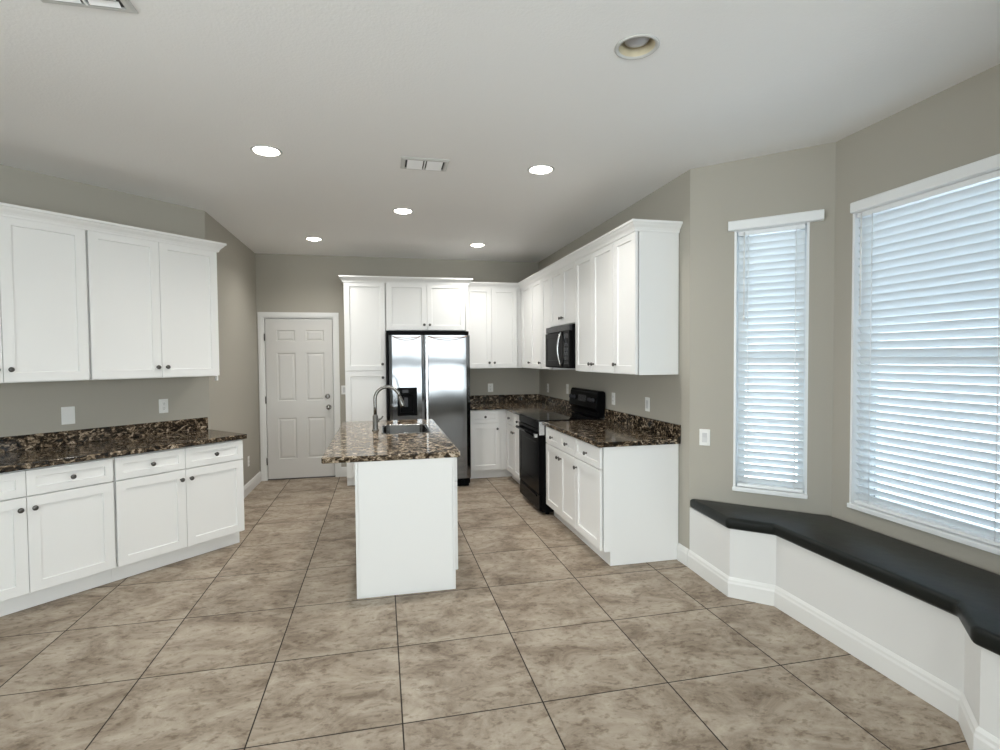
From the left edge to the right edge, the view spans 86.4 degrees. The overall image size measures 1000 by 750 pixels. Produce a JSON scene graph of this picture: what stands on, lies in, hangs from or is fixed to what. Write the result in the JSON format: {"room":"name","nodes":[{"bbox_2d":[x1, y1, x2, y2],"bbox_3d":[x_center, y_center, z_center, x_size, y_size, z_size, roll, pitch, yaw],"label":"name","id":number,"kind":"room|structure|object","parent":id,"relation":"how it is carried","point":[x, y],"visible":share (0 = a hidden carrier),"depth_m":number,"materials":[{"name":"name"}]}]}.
{"room":"kitchen","nodes":[
{"label":"kitchen","id":0,"kind":"room"},
{"bbox_2d":[0,164,209,436],"bbox_3d":[-3.622,0.021,3.322,0.150,2.851,3.536,1,2,32],"label":"wall","id":1,"kind":"structure","parent":0,"point":[26,408],"depth_m":4.05,"materials":[{"name":"beige paint"}]},
{"bbox_2d":[0,216,89,382],"bbox_3d":[-3.246,-0.481,3.405,0.378,1.062,0.919,1,2,32],"label":"upper cabinet","id":2,"kind":"object","parent":1,"relation":"attached to","point":[44,337],"visible":1,"depth_m":3.50,"materials":[{"name":"white paint"}]},
{"bbox_2d":[0,202,226,252],"bbox_3d":[-2.995,-1.042,3.772,0.398,0.074,1.953,1,2,32],"label":"crown molding","id":3,"kind":"structure","parent":2,"relation":"attached to","point":[6,210],"depth_m":3.75,"materials":[{"name":"white paint"}]},
{"bbox_2d":[61,406,74,424],"bbox_3d":[-3.164,0.297,3.903,0.006,0.128,0.082,1,2,32],"label":"blank wall plate","id":4,"kind":"object","parent":1,"relation":"attached to","point":[67,413],"visible":1,"depth_m":3.90,"materials":[{"name":"white plastic"}]},
{"bbox_2d":[0,417,207,452],"bbox_3d":[-3.130,0.457,3.942,0.020,0.103,1.932,1,2,32],"label":"backsplash","id":5,"kind":"structure","parent":1,"relation":"attached to","point":[60,438],"depth_m":4.04,"materials":[{"name":"stone"}]},
{"bbox_2d":[85,230,219,380],"bbox_3d":[-2.750,-0.490,4.186,0.378,1.100,0.917,1,2,32],"label":"upper cabinet","id":6,"kind":"object","parent":1,"relation":"attached to","point":[153,306],"visible":0.96,"depth_m":4.05,"materials":[{"name":"white paint"}]},
{"bbox_2d":[159,399,167,412],"bbox_3d":[-2.812,0.260,4.453,0.010,0.116,0.072,1,2,32],"label":"wall outlet","id":7,"kind":"object","parent":1,"relation":"attached to","point":[163,403],"visible":1,"depth_m":4.45,"materials":[{"name":"white plastic"}]},
{"bbox_2d":[205,212,259,484],"bbox_3d":[-2.897,-0.060,5.707,0.150,2.851,1.949,-1,2,-13],"label":"wall","id":8,"kind":"structure","parent":0,"point":[233,399],"depth_m":5.73,"materials":[{"name":"beige paint"}]},
{"bbox_2d":[244,471,260,497],"bbox_3d":[-2.816,1.302,5.740,0.052,0.126,1.994,-1,2,-13],"label":"baseboard","id":9,"kind":"structure","parent":8,"relation":"attached to","point":[256,479],"depth_m":6.25,"materials":[{"name":"white wood"}]},
{"bbox_2d":[255,253,538,470],"bbox_3d":[-1.261,-0.118,7.147,3.671,2.851,0.150,-1,2,-13],"label":"wall","id":10,"kind":"structure","parent":0,"point":[284,282],"depth_m":6.89,"materials":[{"name":"beige paint"}]},
{"bbox_2d":[257,312,340,480],"bbox_3d":[-2.555,0.266,6.836,0.970,2.124,0.214,-1,2,-13],"label":"door","id":11,"kind":"structure","parent":10,"relation":"in","point":[298,352],"depth_m":6.79,"materials":[{"name":"white wood"}]},
{"bbox_2d":[341,385,344,393],"bbox_3d":[-2.019,0.194,6.904,0.072,0.116,0.010,-1,2,-13],"label":"light switch","id":12,"kind":"object","parent":10,"relation":"attached to","point":[342,386],"visible":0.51,"depth_m":6.90,"materials":[{"name":"white plastic"}]},
{"bbox_2d":[341,467,346,476],"bbox_3d":[-2.014,1.258,6.933,0.106,0.126,0.016,-1,2,-13],"label":"baseboard","id":13,"kind":"structure","parent":10,"relation":"attached to","point":[343,469],"depth_m":6.92,"materials":[{"name":"white wood"}]},
{"bbox_2d":[385,283,464,330],"bbox_3d":[-0.964,-0.842,6.773,0.965,0.586,0.658,-1,2,-13],"label":"upper cabinet","id":14,"kind":"object","parent":10,"relation":"attached to","point":[408,307],"visible":0.94,"depth_m":6.48,"materials":[{"name":"white paint"}]},
{"bbox_2d":[338,275,472,284],"bbox_3d":[-1.181,-1.149,6.706,1.588,0.074,0.678,-1,2,-13],"label":"crown molding","id":15,"kind":"structure","parent":14,"relation":"attached to","point":[343,278],"depth_m":6.39,"materials":[{"name":"white paint"}]},
{"bbox_2d":[488,383,492,391],"bbox_3d":[-0.130,0.175,7.326,0.072,0.116,0.010,-1,2,-13],"label":"wall outlet","id":16,"kind":"object","parent":10,"relation":"attached to","point":[490,386],"visible":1,"depth_m":7.32,"materials":[{"name":"white plastic"}]},
{"bbox_2d":[468,288,521,368],"bbox_3d":[-0.111,-0.622,7.114,0.760,1.062,0.378,-1,2,-13],"label":"upper cabinet","id":17,"kind":"object","parent":10,"relation":"attached to","point":[494,315],"visible":0.95,"depth_m":6.96,"materials":[{"name":"white paint"}]},
{"bbox_2d":[470,394,537,402],"bbox_3d":[0.007,0.325,7.353,1.071,0.103,0.020,-1,2,-13],"label":"backsplash","id":18,"kind":"structure","parent":10,"relation":"attached to","point":[514,397],"depth_m":7.35,"materials":[{"name":"stone"}]},
{"bbox_2d":[0,476,969,749],"bbox_3d":[-0.696,1.516,2.285,7.910,0.120,9.975,-1,2,-13],"label":"floor","id":19,"kind":"structure","parent":0,"point":[265,640],"depth_m":2.68,"materials":[{"name":"tile"}]},
{"bbox_2d":[0,458,115,616],"bbox_3d":[-3.110,1.002,3.386,0.658,0.874,0.922,1,2,32],"label":"base cabinet","id":20,"kind":"object","parent":19,"relation":"on","point":[57,522],"visible":0.98,"depth_m":3.35,"materials":[{"name":"white paint"}]},
{"bbox_2d":[0,417,246,472],"bbox_3d":[-2.863,0.479,3.773,0.652,0.142,1.932,1,2,32],"label":"countertop","id":21,"kind":"structure","parent":20,"relation":"on","point":[29,451],"depth_m":3.86,"materials":[{"name":"stone"}]},
{"bbox_2d":[111,439,244,581],"bbox_3d":[-2.614,0.974,4.167,0.658,0.874,0.931,1,2,32],"label":"base cabinet","id":22,"kind":"object","parent":19,"relation":"on","point":[171,506],"visible":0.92,"depth_m":3.96,"materials":[{"name":"white paint"}]},
{"bbox_2d":[343,282,386,485],"bbox_3d":[-1.665,0.100,6.645,0.478,2.451,0.658,-1,2,-13],"label":"pantry cabinet","id":23,"kind":"object","parent":19,"relation":"on","point":[364,303],"visible":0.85,"depth_m":6.35,"materials":[{"name":"white paint"}]},
{"bbox_2d":[355,457,457,598],"bbox_3d":[-0.786,0.953,4.375,0.684,0.874,1.915,-1,2,-13],"label":"kitchen island","id":24,"kind":"object","parent":19,"relation":"on","point":[406,511],"visible":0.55,"depth_m":3.44,"materials":[{"name":"white paint"}]},
{"bbox_2d":[321,419,459,463],"bbox_3d":[-0.896,0.497,4.345,0.868,0.038,1.964,-1,2,-13],"label":"island countertop","id":25,"kind":"structure","parent":24,"relation":"on","point":[354,441],"depth_m":3.76,"materials":[{"name":"stone"}]},
{"bbox_2d":[372,385,404,430],"bbox_3d":[-0.953,0.280,4.552,0.282,0.385,0.060,-1,2,-13],"label":"faucet","id":26,"kind":"object","parent":25,"relation":"on","point":[376,419],"visible":1,"depth_m":4.52,"materials":[{"name":"silver metal"}]},
{"bbox_2d":[381,424,430,433],"bbox_3d":[-0.825,0.574,4.645,0.407,0.219,0.614,-1,2,-13],"label":"sink","id":27,"kind":"object","parent":25,"relation":"in","point":[396,428],"visible":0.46,"depth_m":4.91,"materials":[{"name":"grey metal"}]},
{"bbox_2d":[386,331,470,485],"bbox_3d":[-0.913,0.398,6.619,0.958,1.846,0.951,-1,2,-13],"label":"refrigerator","id":28,"kind":"object","parent":19,"relation":"on","point":[430,370],"visible":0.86,"depth_m":6.20,"materials":[{"name":"silver metal"}]},
{"bbox_2d":[465,285,467,330],"bbox_3d":[-0.471,0.082,6.927,0.032,2.451,0.626,-1,2,-13],"label":"panel","id":29,"kind":"object","parent":19,"relation":"on","point":[466,286],"visible":0.2,"depth_m":6.59,"materials":[{"name":"white paint"}]},
{"bbox_2d":[470,409,511,478],"bbox_3d":[0.089,0.862,7.059,1.082,0.874,0.658,-1,2,-13],"label":"base cabinet","id":30,"kind":"object","parent":19,"relation":"on","point":[488,429],"visible":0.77,"depth_m":6.71,"materials":[{"name":"white paint"}]},
{"bbox_2d":[470,394,573,414],"bbox_3d":[0.182,0.365,6.620,1.092,0.142,1.527,-1,2,-13],"label":"countertop","id":31,"kind":"structure","parent":30,"relation":"on","point":[514,403],"depth_m":6.97,"materials":[{"name":"stone"}]},
{"bbox_2d":[506,410,519,483],"bbox_3d":[0.463,0.880,6.386,0.658,0.874,0.912,-1,2,-13],"label":"base cabinet","id":32,"kind":"object","parent":19,"relation":"on","point":[512,419],"visible":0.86,"depth_m":6.41,"materials":[{"name":"white paint"}]},
{"bbox_2d":[516,387,604,513],"bbox_3d":[0.605,0.748,5.550,0.726,1.190,0.762,-1,2,-13],"label":"range","id":33,"kind":"object","parent":19,"relation":"on","point":[587,404],"visible":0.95,"depth_m":5.36,"materials":[{"name":"black metal"}]},
{"bbox_2d":[546,426,583,541],"bbox_3d":[0.817,0.926,4.800,0.658,0.874,0.787,-1,2,-13],"label":"base cabinet","id":34,"kind":"object","parent":19,"relation":"on","point":[560,447],"visible":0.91,"depth_m":4.68,"materials":[{"name":"white paint"}]},
{"bbox_2d":[543,409,680,447],"bbox_3d":[0.876,0.425,4.521,0.652,0.142,1.336,-1,2,-13],"label":"countertop","id":35,"kind":"structure","parent":34,"relation":"on","point":[618,429],"depth_m":4.30,"materials":[{"name":"stone"}]},
{"bbox_2d":[573,438,678,565],"bbox_3d":[0.959,0.945,4.164,0.658,0.874,0.509,-1,2,-13],"label":"base cabinet","id":36,"kind":"object","parent":19,"relation":"on","point":[626,498],"visible":0.95,"depth_m":3.93,"materials":[{"name":"white paint"}]},
{"bbox_2d":[687,507,999,749],"bbox_3d":[1.914,1.202,2.753,0.661,0.433,2.389,-1,2,-13],"label":"window bench","id":37,"kind":"object","parent":19,"relation":"on","point":[926,649],"visible":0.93,"depth_m":2.63,"materials":[{"name":"white paint"}]},
{"bbox_2d":[690,499,999,655],"bbox_3d":[1.905,0.948,2.744,0.669,0.072,2.354,-1,2,-13],"label":"seat cushion","id":38,"kind":"object","parent":37,"relation":"on","point":[970,593],"visible":1,"depth_m":2.64,"materials":[{"name":"black leather"}]},
{"bbox_2d":[0,0,999,262],"bbox_3d":[-0.721,-1.504,2.191,7.910,0.220,9.975,-1,2,-13],"label":"ceiling","id":39,"kind":"structure","parent":0,"point":[168,101],"depth_m":2.72,"materials":[{"name":"white paint"}]},
{"bbox_2d":[41,0,137,13],"bbox_3d":[-1.500,-1.370,1.847,0.315,0.013,0.315,-1,2,-13],"label":"ceiling vent","id":40,"kind":"object","parent":39,"relation":"in","point":[127,6],"visible":1,"depth_m":1.97,"materials":[{"name":"grey metal"}]},
{"bbox_2d":[250,145,281,156],"bbox_3d":[-1.486,-1.486,3.386,0.190,0.162,0.190,-1,2,-13],"label":"recessed light","id":41,"kind":"object","parent":39,"relation":"in","point":[262,150],"visible":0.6,"depth_m":3.37,"materials":[{"name":"grey"}]},
{"bbox_2d":[305,237,322,240],"bbox_3d":[-2.047,-1.558,5.857,0.190,0.162,0.190,-1,2,-13],"label":"recessed light","id":42,"kind":"object","parent":39,"relation":"in","point":[306,238],"visible":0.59,"depth_m":5.83,"materials":[{"name":"grey"}]},
{"bbox_2d":[392,208,413,213],"bbox_3d":[-0.872,-1.534,4.784,0.190,0.162,0.190,-1,2,-13],"label":"recessed light","id":43,"kind":"object","parent":39,"relation":"in","point":[397,210],"visible":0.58,"depth_m":4.76,"materials":[{"name":"grey"}]},
{"bbox_2d":[400,156,449,171],"bbox_3d":[-0.515,-1.433,3.635,0.318,0.013,0.214,-1,2,-13],"label":"ceiling vent","id":44,"kind":"object","parent":39,"relation":"in","point":[414,163],"visible":1,"depth_m":3.61,"materials":[{"name":"grey metal"}]},
{"bbox_2d":[470,243,484,246],"bbox_3d":[-0.264,-1.585,6.242,0.190,0.162,0.190,-1,2,-13],"label":"recessed light","id":45,"kind":"object","parent":39,"relation":"in","point":[474,244],"visible":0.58,"depth_m":6.21,"materials":[{"name":"grey"}]},
{"bbox_2d":[528,165,553,174],"bbox_3d":[0.289,-1.512,3.761,0.190,0.162,0.190,-1,2,-13],"label":"recessed light","id":46,"kind":"object","parent":39,"relation":"in","point":[537,169],"visible":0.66,"depth_m":3.74,"materials":[{"name":"grey"}]},
{"bbox_2d":[614,34,659,59],"bbox_3d":[0.587,-1.475,2.283,0.190,0.148,0.190,-1,2,-13],"label":"recessed light","id":47,"kind":"object","parent":39,"relation":"in","point":[637,46],"visible":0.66,"depth_m":2.31,"materials":[{"name":"grey metal"}]},
{"bbox_2d":[538,170,689,548],"bbox_3d":[1.027,-0.090,5.665,0.150,2.851,3.740,-1,2,-13],"label":"wall","id":48,"kind":"structure","parent":0,"point":[669,395],"depth_m":4.17,"materials":[{"name":"beige paint"}]},
{"bbox_2d":[521,279,541,368],"bbox_3d":[0.528,-0.612,6.638,0.378,1.062,0.930,-1,2,-13],"label":"upper cabinet","id":49,"kind":"object","parent":48,"relation":"attached to","point":[530,294],"visible":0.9,"depth_m":6.54,"materials":[{"name":"white paint"}]},
{"bbox_2d":[538,394,571,409],"bbox_3d":[0.705,0.338,6.736,0.020,0.103,1.527,-1,2,-13],"label":"backsplash","id":50,"kind":"structure","parent":48,"relation":"attached to","point":[562,403],"depth_m":6.72,"materials":[{"name":"stone"}]},
{"bbox_2d":[541,274,575,369],"bbox_3d":[0.666,-0.594,6.018,0.378,1.062,0.335,-1,2,-13],"label":"upper cabinet","id":51,"kind":"object","parent":48,"relation":"attached to","point":[545,282],"visible":0.2,"depth_m":6.04,"materials":[{"name":"white paint"}]},
{"bbox_2d":[550,262,574,326],"bbox_3d":[0.784,-0.809,5.473,0.378,0.600,0.760,-1,2,-13],"label":"upper cabinet","id":52,"kind":"object","parent":48,"relation":"attached to","point":[562,281],"visible":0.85,"depth_m":5.40,"materials":[{"name":"white paint"}]},
{"bbox_2d":[545,324,575,368],"bbox_3d":[0.749,-0.289,5.481,0.456,0.428,0.756,-1,2,-13],"label":"microwave","id":53,"kind":"object","parent":52,"relation":"attached to","point":[560,340],"visible":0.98,"depth_m":5.28,"materials":[{"name":"black metal"}]},
{"bbox_2d":[566,384,568,393],"bbox_3d":[0.800,0.167,6.334,0.010,0.116,0.072,-1,2,-13],"label":"wall outlet","id":54,"kind":"object","parent":48,"relation":"attached to","point":[567,385],"visible":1,"depth_m":6.32,"materials":[{"name":"white plastic"}]},
{"bbox_2d":[575,242,616,373],"bbox_3d":[0.963,-0.555,4.689,0.378,1.062,0.858,-1,2,-13],"label":"upper cabinet","id":55,"kind":"object","parent":48,"relation":"attached to","point":[594,272],"visible":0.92,"depth_m":4.60,"materials":[{"name":"white paint"}]},
{"bbox_2d":[612,393,614,404],"bbox_3d":[1.080,0.226,5.081,0.010,0.116,0.072,-1,2,-13],"label":"wall outlet","id":56,"kind":"object","parent":48,"relation":"attached to","point":[613,394],"visible":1,"depth_m":5.07,"materials":[{"name":"white plastic"}]},
{"bbox_2d":[605,409,680,438],"bbox_3d":[1.184,0.401,4.591,0.020,0.103,1.334,-1,2,-13],"label":"backsplash","id":57,"kind":"structure","parent":48,"relation":"attached to","point":[653,425],"depth_m":4.43,"materials":[{"name":"stone"}]},
{"bbox_2d":[612,231,678,374],"bbox_3d":[1.098,-0.537,4.086,0.378,1.062,0.372,-1,2,-13],"label":"upper cabinet","id":58,"kind":"object","parent":48,"relation":"attached to","point":[646,264],"visible":0.97,"depth_m":3.92,"materials":[{"name":"white paint"}]},
{"bbox_2d":[468,219,682,288],"bbox_3d":[0.440,-1.120,5.368,0.742,0.074,3.398,-1,2,-19],"label":"crown molding","id":59,"kind":"structure","parent":58,"relation":"attached to","point":[633,225],"depth_m":4.49,"materials":[{"name":"white paint"}]},
{"bbox_2d":[645,397,649,411],"bbox_3d":[1.225,0.244,4.432,0.010,0.116,0.072,-1,2,-13],"label":"light switch","id":60,"kind":"object","parent":48,"relation":"attached to","point":[647,400],"visible":1,"depth_m":4.42,"materials":[{"name":"white plastic"}]},
{"bbox_2d":[677,543,688,565],"bbox_3d":[1.349,1.325,3.931,0.016,0.126,0.133,-1,2,-13],"label":"baseboard","id":61,"kind":"structure","parent":48,"relation":"attached to","point":[682,551],"depth_m":3.92,"materials":[{"name":"white wood"}]},
{"bbox_2d":[689,142,835,540],"bbox_3d":[1.773,-0.034,3.657,0.875,2.851,0.150,1,2,32],"label":"wall","id":62,"kind":"structure","parent":0,"point":[803,179],"depth_m":3.63,"materials":[{"name":"beige paint"}]},
{"bbox_2d":[699,429,709,445],"bbox_3d":[1.452,0.443,3.779,0.072,0.116,0.010,1,2,32],"label":"light switch","id":63,"kind":"object","parent":62,"relation":"attached to","point":[704,434],"visible":1,"depth_m":3.78,"materials":[{"name":"white plastic"}]},
{"bbox_2d":[732,222,809,498],"bbox_3d":[1.833,-0.096,3.607,0.452,1.792,0.168,1,2,32],"label":"window","id":64,"kind":"structure","parent":62,"relation":"in","point":[735,487],"depth_m":3.60,"materials":[{"name":"white plastic"}]},
{"bbox_2d":[728,209,823,492],"bbox_3d":[1.821,-0.136,3.542,0.558,1.812,0.104,1,2,32],"label":"window blind","id":65,"kind":"object","parent":64,"relation":"attached to","point":[771,271],"visible":1,"depth_m":3.56,"materials":[{"name":"white plastic"}]},
{"bbox_2d":[832,64,999,574],"bbox_3d":[2.306,-0.011,2.806,0.150,2.851,1.176,-1,2,-13],"label":"wall","id":66,"kind":"structure","parent":0,"point":[958,125],"depth_m":2.94,"materials":[{"name":"beige paint"}]},
{"bbox_2d":[847,168,999,554],"bbox_3d":[2.297,-0.075,2.803,0.168,1.792,0.920,-1,2,-13],"label":"window","id":67,"kind":"structure","parent":66,"relation":"in","point":[855,323],"depth_m":3.21,"materials":[{"name":"white plastic"}]},
{"bbox_2d":[850,154,999,546],"bbox_3d":[2.251,-0.116,2.787,0.080,1.812,0.924,-1,2,-13],"label":"window blind","id":68,"kind":"object","parent":67,"relation":"attached to","point":[937,250],"visible":1,"depth_m":2.78,"materials":[{"name":"white plastic"}]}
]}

